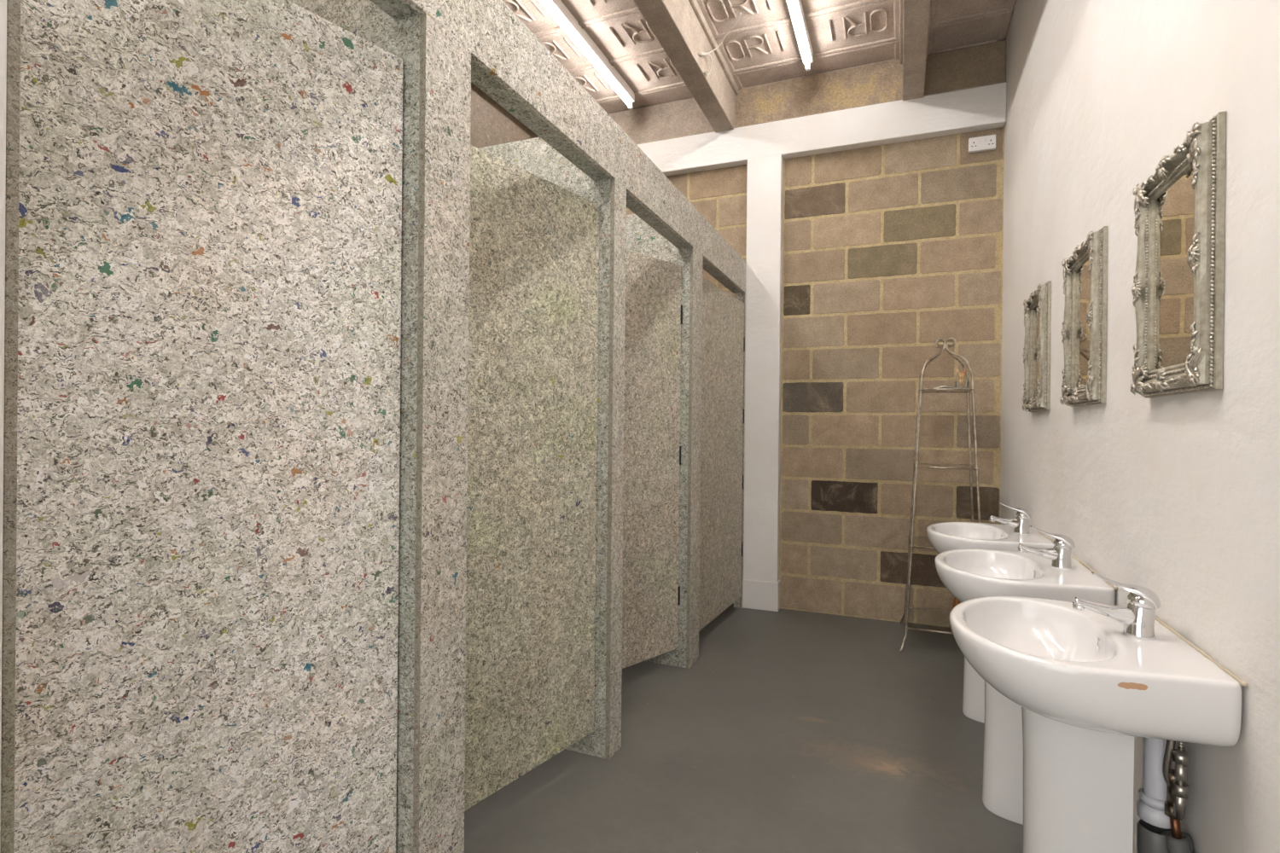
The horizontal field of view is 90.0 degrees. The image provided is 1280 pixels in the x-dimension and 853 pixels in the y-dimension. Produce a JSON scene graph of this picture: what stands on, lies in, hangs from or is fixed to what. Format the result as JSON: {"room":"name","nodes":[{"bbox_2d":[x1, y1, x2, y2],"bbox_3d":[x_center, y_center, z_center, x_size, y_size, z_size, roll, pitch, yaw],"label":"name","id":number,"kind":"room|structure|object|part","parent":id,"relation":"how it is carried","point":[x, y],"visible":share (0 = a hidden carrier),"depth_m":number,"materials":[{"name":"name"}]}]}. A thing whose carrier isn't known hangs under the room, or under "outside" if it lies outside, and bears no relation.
{"room":"public restroom","nodes":[
{"label":"public restroom","id":0,"kind":"room"},
{"bbox_2d":[0,0,6,852],"bbox_3d":[-1.481,-0.431,0.962,1.460,3.380,0.196,1,0,22],"label":"wall","id":1,"kind":"structure","parent":0,"point":[2,2],"depth_m":0.78,"materials":[{"name":"white paint"}]},
{"bbox_2d":[470,82,539,148],"bbox_3d":[-1.836,-0.436,2.161,0.100,3.380,6.750,1,0,22],"label":"wall","id":2,"kind":"structure","parent":0,"point":[491,125],"depth_m":4.14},
{"bbox_2d":[471,81,537,135],"bbox_3d":[-1.747,-2.305,2.050,0.152,0.360,6.604,1,0,22],"label":"trim","id":3,"kind":"structure","parent":2,"relation":"attached to","point":[471,82],"depth_m":4.29,"materials":[{"name":"concrete"}]},
{"bbox_2d":[464,603,1023,852],"bbox_3d":[-0.403,1.309,1.521,3.270,0.080,6.850,1,0,22],"label":"floor","id":4,"kind":"structure","parent":0,"point":[788,731],"depth_m":2.44,"materials":[{"name":"grey concrete"}]},
{"bbox_2d":[0,0,746,852],"bbox_3d":[-0.691,0.050,2.915,1.452,2.428,4.017,1,0,22],"label":"toilet cubicles","id":5,"kind":"object","parent":4,"relation":"on","point":[359,453],"visible":1,"depth_m":1.36,"materials":[{"name":"grey stone"}]},
{"bbox_3d":[-0.783,0.159,0.791,0.018,2.214,0.013,1,0,22],"label":"post","id":6,"kind":"part","parent":5,"relation":"part of","materials":[{"name":"grey stone"}]},
{"bbox_3d":[-0.783,0.155,1.208,0.020,2.020,0.717,1,0,37],"label":"door","id":7,"kind":"part","parent":5,"relation":"part of","materials":[{"name":"grey stone"}]},
{"bbox_3d":[-1.173,0.048,1.755,1.432,2.426,0.018,1,0,22],"label":"divider panel","id":8,"kind":"part","parent":5,"relation":"part of","materials":[{"name":"grey stone"}]},
{"bbox_3d":[-0.476,0.161,1.547,0.018,2.214,0.166,1,0,22],"label":"post","id":9,"kind":"part","parent":5,"relation":"part of","materials":[{"name":"grey stone"}]},
{"bbox_3d":[-0.417,0.158,2.109,0.020,2.020,0.857,1,0,35],"label":"door","id":10,"kind":"part","parent":5,"relation":"part of","materials":[{"name":"grey stone"}]},
{"bbox_3d":[-0.780,0.050,2.723,1.432,2.426,0.018,1,0,22],"label":"divider panel","id":11,"kind":"part","parent":5,"relation":"part of","materials":[{"name":"grey stone"}]},
{"bbox_3d":[-0.018,-1.051,2.644,0.018,0.214,4.017,1,0,22],"label":"header panel","id":12,"kind":"part","parent":5,"relation":"part of","materials":[{"name":"grey stone"}]},
{"bbox_3d":[-0.094,0.163,2.489,0.018,2.214,0.110,1,0,22],"label":"post","id":13,"kind":"part","parent":5,"relation":"part of","materials":[{"name":"grey stone"}]},
{"bbox_3d":[-0.099,0.159,3.075,0.020,2.020,0.867,1,0,44],"label":"door","id":14,"kind":"part","parent":5,"relation":"part of","materials":[{"name":"grey stone"}]},
{"bbox_3d":[-0.405,0.052,3.647,1.432,2.426,0.018,1,0,22],"label":"divider panel","id":15,"kind":"part","parent":5,"relation":"part of","materials":[{"name":"grey stone"}]},
{"bbox_3d":[0.294,0.165,3.443,0.018,2.214,0.174,1,0,22],"label":"post","id":16,"kind":"part","parent":5,"relation":"part of","materials":[{"name":"grey stone"}]},
{"bbox_3d":[0.489,0.163,4.019,0.020,2.050,1.027,1,0,25],"label":"door","id":17,"kind":"part","parent":5,"relation":"part of","materials":[{"name":"grey stone"}]},
{"bbox_3d":[0.721,0.167,4.495,0.018,2.214,0.026,1,0,22],"label":"post","id":18,"kind":"part","parent":5,"relation":"part of","materials":[{"name":"grey stone"}]},
{"bbox_2d":[899,337,980,652],"bbox_3d":[1.810,0.381,3.814,0.477,1.810,0.589,1,0,22],"label":"shelf rack","id":19,"kind":"object","parent":4,"relation":"on","point":[922,619],"visible":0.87,"depth_m":3.76,"materials":[{"name":"silver metal"}]},
{"bbox_3d":[1.748,0.380,3.992,0.030,1.810,0.374,1,0,-16],"label":"leg","id":20,"kind":"part","parent":19,"relation":"part of","materials":[{"name":"silver metal"}]},
{"bbox_3d":[1.807,0.696,3.814,0.379,0.018,0.421,1,0,22],"label":"shelf frame","id":21,"kind":"part","parent":19,"relation":"part of","materials":[{"name":"silver metal"}]},
{"bbox_3d":[1.645,0.379,3.722,0.239,1.810,0.296,1,0,22],"label":"leg","id":22,"kind":"part","parent":19,"relation":"part of","materials":[{"name":"silver metal"}]},
{"bbox_3d":[1.807,0.695,3.814,0.342,0.006,0.385,1,0,22],"label":"glass shelf","id":23,"kind":"part","parent":19,"relation":"part of","materials":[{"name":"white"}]},
{"bbox_3d":[1.802,1.161,3.815,0.424,0.018,0.471,1,0,22],"label":"shelf frame","id":24,"kind":"part","parent":19,"relation":"part of","materials":[{"name":"silver metal"}]},
{"bbox_3d":[1.802,1.160,3.815,0.388,0.006,0.436,1,0,22],"label":"glass shelf","id":25,"kind":"part","parent":19,"relation":"part of","materials":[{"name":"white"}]},
{"bbox_3d":[1.811,0.236,3.813,0.335,0.018,0.371,1,0,22],"label":"shelf frame","id":26,"kind":"part","parent":19,"relation":"part of","materials":[{"name":"silver metal"}]},
{"bbox_3d":[1.811,0.235,3.813,0.298,0.006,0.335,1,0,22],"label":"glass shelf","id":27,"kind":"part","parent":19,"relation":"part of","materials":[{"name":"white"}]},
{"bbox_3d":[1.816,-0.215,3.813,0.254,0.006,0.286,1,0,22],"label":"glass shelf","id":28,"kind":"part","parent":19,"relation":"part of","materials":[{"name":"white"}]},
{"bbox_2d":[935,385,958,388],"bbox_3d":[1.793,-0.230,3.779,0.150,0.018,0.100,1,0,11],"label":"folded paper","id":29,"kind":"object","parent":19,"relation":"on","point":[942,386],"visible":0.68,"depth_m":3.76,"materials":[{"name":"white paper"}]},
{"bbox_3d":[1.816,-0.214,3.813,0.291,0.018,0.322,1,0,22],"label":"shelf frame","id":30,"kind":"part","parent":19,"relation":"part of","materials":[{"name":"silver metal"}]},
{"bbox_2d":[948,597,960,622],"bbox_3d":[1.852,0.982,3.741,0.084,0.349,0.084,1,0,22],"label":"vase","id":31,"kind":"object","parent":19,"relation":"on","point":[956,602],"visible":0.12,"depth_m":3.73,"materials":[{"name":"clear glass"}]},
{"bbox_3d":[1.978,0.382,3.898,0.374,1.810,0.030,0,0,-29],"label":"leg","id":32,"kind":"part","parent":19,"relation":"part of","materials":[{"name":"silver metal"}]},
{"bbox_2d":[954,366,968,388],"bbox_3d":[1.911,-0.289,3.807,0.066,0.142,0.066,1,0,22],"label":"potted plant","id":33,"kind":"object","parent":19,"relation":"on","point":[961,384],"visible":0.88,"depth_m":3.79,"materials":[{"name":"white"}]},
{"bbox_3d":[1.865,0.382,3.633,0.239,1.810,0.296,1,0,22],"label":"leg","id":34,"kind":"part","parent":19,"relation":"part of","materials":[{"name":"silver metal"}]},
{"bbox_2d":[926,501,1053,722],"bbox_3d":[1.527,0.809,2.854,0.464,0.952,0.561,1,0,22],"label":"pedestal sink","id":35,"kind":"object","parent":4,"relation":"on","point":[944,537],"visible":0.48,"depth_m":2.80,"materials":[{"name":"white ceramic"}]},
{"bbox_2d":[926,522,1053,553],"bbox_3d":[1.528,0.551,2.854,0.462,0.172,0.562,1,0,22],"label":"basin","id":36,"kind":"object","parent":35,"relation":"in","point":[944,537],"depth_m":2.78,"materials":[{"name":"white ceramic"}]},
{"bbox_2d":[989,501,1031,535],"bbox_3d":[1.627,0.400,2.814,0.162,0.134,0.060,1,0,22],"label":"tap","id":37,"kind":"object","parent":35,"relation":"on","point":[1021,524],"depth_m":2.79,"materials":[{"name":"silver metal"}]},
{"bbox_2d":[934,525,1117,825],"bbox_3d":[1.246,0.807,2.162,0.464,0.952,0.561,1,0,22],"label":"pedestal sink","id":38,"kind":"object","parent":4,"relation":"on","point":[1055,573],"visible":0.57,"depth_m":2.09,"materials":[{"name":"white ceramic"}]},
{"bbox_2d":[934,548,1115,605],"bbox_3d":[1.247,0.549,2.162,0.462,0.172,0.562,1,0,22],"label":"basin","id":39,"kind":"object","parent":38,"relation":"in","point":[968,574],"depth_m":2.05,"materials":[{"name":"white ceramic"}]},
{"bbox_2d":[1018,525,1075,570],"bbox_3d":[1.345,0.399,2.122,0.162,0.134,0.060,1,0,22],"label":"tap","id":40,"kind":"object","parent":38,"relation":"on","point":[1060,556],"depth_m":2.10,"materials":[{"name":"silver metal"}]},
{"bbox_2d":[949,571,1247,852],"bbox_3d":[0.968,0.806,1.476,0.464,0.952,0.561,1,0,22],"label":"pedestal sink","id":41,"kind":"object","parent":4,"relation":"on","point":[1087,678],"visible":1,"depth_m":1.36,"materials":[{"name":"ceramic"}]},
{"bbox_2d":[949,596,1242,747],"bbox_3d":[0.969,0.548,1.476,0.462,0.172,0.562,1,0,22],"label":"basin","id":42,"kind":"object","parent":41,"relation":"in","point":[1059,662],"depth_m":1.27,"materials":[{"name":"ceramic"}]},
{"bbox_2d":[1072,571,1161,639],"bbox_3d":[1.067,0.397,1.437,0.162,0.134,0.060,1,0,22],"label":"tap","id":43,"kind":"object","parent":41,"relation":"on","point":[1137,617],"depth_m":1.41,"materials":[{"name":"silver metal"}]},
{"bbox_2d":[502,0,1016,114],"bbox_3d":[-0.366,-2.484,1.515,3.270,0.154,6.850,1,0,22],"label":"ceiling","id":44,"kind":"structure","parent":0,"point":[761,48],"depth_m":3.95,"materials":[{"name":"concrete"}]},
{"bbox_2d":[538,0,634,109],"bbox_3d":[-0.348,-2.367,3.968,0.062,0.112,1.508,1,0,22],"label":"strip light","id":45,"kind":"object","parent":44,"relation":"attached to","point":[556,8],"visible":1,"depth_m":3.99,"materials":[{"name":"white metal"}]},
{"bbox_2d":[785,0,813,70],"bbox_3d":[0.803,-2.355,3.441,0.062,0.112,1.508,1,0,22],"label":"strip light","id":46,"kind":"object","parent":44,"relation":"attached to","point":[795,8],"visible":1,"depth_m":3.79,"materials":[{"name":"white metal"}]},
{"bbox_2d":[626,127,1004,622],"bbox_3d":[0.923,-0.614,4.602,3.170,3.780,0.151,1,0,22],"label":"wall","id":47,"kind":"structure","parent":0,"point":[891,251],"depth_m":4.25,"materials":[{"name":"brick"}]},
{"bbox_2d":[608,98,714,144],"bbox_3d":[0.050,-2.270,4.855,1.110,0.285,0.054,1,0,22],"label":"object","id":48,"kind":"structure","parent":47,"relation":"attached to","point":[685,117],"depth_m":4.78,"materials":[{"name":"concrete"}]},
{"bbox_2d":[633,0,738,132],"bbox_3d":[-0.605,-2.293,1.586,0.182,0.360,6.604,1,0,22],"label":"beam","id":49,"kind":"structure","parent":47,"relation":"attached to","point":[680,27],"depth_m":3.77,"materials":[{"name":"wood"}]},
{"bbox_2d":[698,12,741,75],"bbox_3d":[0.464,-2.255,3.832,0.248,0.295,0.240,1,0,0],"label":"cable","id":50,"kind":"object","parent":49,"relation":"attached to","point":[701,53],"visible":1,"depth_m":3.85,"materials":[{"name":"beige plastic"}]},
{"bbox_2d":[742,579,780,611],"bbox_3d":[0.853,1.176,4.498,0.247,0.200,0.097,1,0,22],"label":"trim","id":51,"kind":"structure","parent":47,"relation":"attached to","point":[757,595],"depth_m":4.45,"materials":[{"name":"white paint"}]},
{"bbox_2d":[743,154,783,582],"bbox_3d":[0.866,-0.302,4.501,0.240,3.155,0.089,1,0,22],"label":"column","id":52,"kind":"structure","parent":47,"relation":"attached to","point":[765,179],"depth_m":4.46,"materials":[{"name":"white paint"}]},
{"bbox_2d":[735,58,902,127],"bbox_3d":[1.204,-2.258,4.389,1.120,0.285,0.049,1,0,22],"label":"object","id":53,"kind":"structure","parent":47,"relation":"attached to","point":[881,82],"depth_m":4.35,"materials":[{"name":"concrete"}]},
{"bbox_2d":[636,81,1006,145],"bbox_3d":[0.841,-2.113,4.521,3.050,0.027,0.077,1,0,22],"label":"trim","id":54,"kind":"structure","parent":47,"relation":"attached to","point":[1004,81],"depth_m":4.30,"materials":[{"name":"concrete"}]},
{"bbox_2d":[637,82,1006,176],"bbox_3d":[0.837,-1.995,4.516,3.050,0.240,0.089,1,0,22],"label":"beam","id":55,"kind":"structure","parent":47,"relation":"attached to","point":[983,107],"depth_m":4.27,"materials":[{"name":"white paint"}]},
{"bbox_2d":[899,0,931,100],"bbox_3d":[0.540,-2.282,1.121,0.168,0.360,6.604,1,0,22],"label":"beam","id":56,"kind":"structure","parent":47,"relation":"attached to","point":[915,15],"depth_m":3.58,"materials":[{"name":"wood"}]},
{"bbox_2d":[924,40,1006,94],"bbox_3d":[2.044,-2.244,4.045,0.465,0.273,0.054,1,0,22],"label":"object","id":57,"kind":"structure","parent":47,"relation":"attached to","point":[983,64],"depth_m":4.02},
{"bbox_2d":[968,134,995,153],"bbox_3d":[2.141,-1.769,4.007,0.152,0.087,0.039,1,0,22],"label":"double socket","id":58,"kind":"object","parent":47,"relation":"attached to","point":[986,142],"visible":1,"depth_m":4.00,"materials":[{"name":"white plastic"}]},
{"bbox_2d":[954,381,968,388],"bbox_3d":[1.911,-0.241,3.807,0.066,0.047,0.066,1,0,22],"label":"cup","id":59,"kind":"object","parent":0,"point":[957,384],"depth_m":3.78,"materials":[{"name":"clear glass"}]},
{"bbox_2d":[1000,0,1279,852],"bbox_3d":[1.094,-0.606,0.971,0.120,3.780,6.750,1,0,22],"label":"wall","id":60,"kind":"structure","parent":0,"point":[1177,497],"depth_m":1.55,"materials":[{"name":"white paint"}]},
{"bbox_2d":[1021,280,1051,412],"bbox_3d":[1.773,-0.340,2.875,0.047,0.540,0.395,1,0,22],"label":"framed mirror","id":61,"kind":"object","parent":60,"relation":"attached to","point":[1036,356],"visible":1,"depth_m":2.83,"materials":[{"name":"silver metal"}]},
{"bbox_3d":[1.774,-0.340,2.875,0.007,0.453,0.307,1,0,22],"label":"rope trim","id":62,"kind":"part","parent":61,"relation":"part of","materials":[{"name":"silver metal"}]},
{"bbox_2d":[1031,304,1039,397],"bbox_3d":[1.785,-0.340,2.870,0.005,0.416,0.271,1,0,22],"label":"mirror glass","id":63,"kind":"object","parent":61,"relation":"attached to","point":[1035,317],"depth_m":2.92,"materials":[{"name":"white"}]},
{"bbox_3d":[1.781,-0.340,2.872,0.007,0.534,0.388,1,0,22],"label":"bead trim","id":64,"kind":"part","parent":61,"relation":"part of","materials":[{"name":"silver metal"}]},
{"bbox_2d":[1059,226,1108,407],"bbox_3d":[1.476,-0.341,2.143,0.047,0.540,0.395,1,0,22],"label":"framed mirror","id":65,"kind":"object","parent":60,"relation":"attached to","point":[1085,274],"visible":1,"depth_m":2.11,"materials":[{"name":"silver metal"}]},
{"bbox_3d":[1.477,-0.341,2.143,0.007,0.453,0.307,1,0,22],"label":"rope trim","id":66,"kind":"part","parent":65,"relation":"part of","materials":[{"name":"silver metal"}]},
{"bbox_2d":[1073,260,1090,388],"bbox_3d":[1.487,-0.341,2.139,0.005,0.416,0.271,1,0,22],"label":"mirror glass","id":67,"kind":"object","parent":65,"relation":"attached to","point":[1081,275],"depth_m":2.18,"materials":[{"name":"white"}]},
{"bbox_3d":[1.483,-0.341,2.140,0.007,0.534,0.388,1,0,22],"label":"bead trim","id":68,"kind":"part","parent":65,"relation":"part of","materials":[{"name":"silver metal"}]},
{"bbox_2d":[1130,110,1226,397],"bbox_3d":[1.189,-0.343,1.437,0.047,0.540,0.395,1,0,22],"label":"framed mirror","id":69,"kind":"object","parent":60,"relation":"attached to","point":[1178,288],"visible":1,"depth_m":1.39,"materials":[{"name":"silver metal"}]},
{"bbox_3d":[1.190,-0.343,1.437,0.007,0.453,0.307,1,0,22],"label":"rope trim","id":70,"kind":"part","parent":69,"relation":"part of","materials":[{"name":"silver metal"}]},
{"bbox_2d":[1152,168,1195,370],"bbox_3d":[1.200,-0.343,1.433,0.005,0.416,0.271,1,0,22],"label":"mirror glass","id":71,"kind":"object","parent":69,"relation":"attached to","point":[1173,200],"depth_m":1.44,"materials":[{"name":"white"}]}
]}

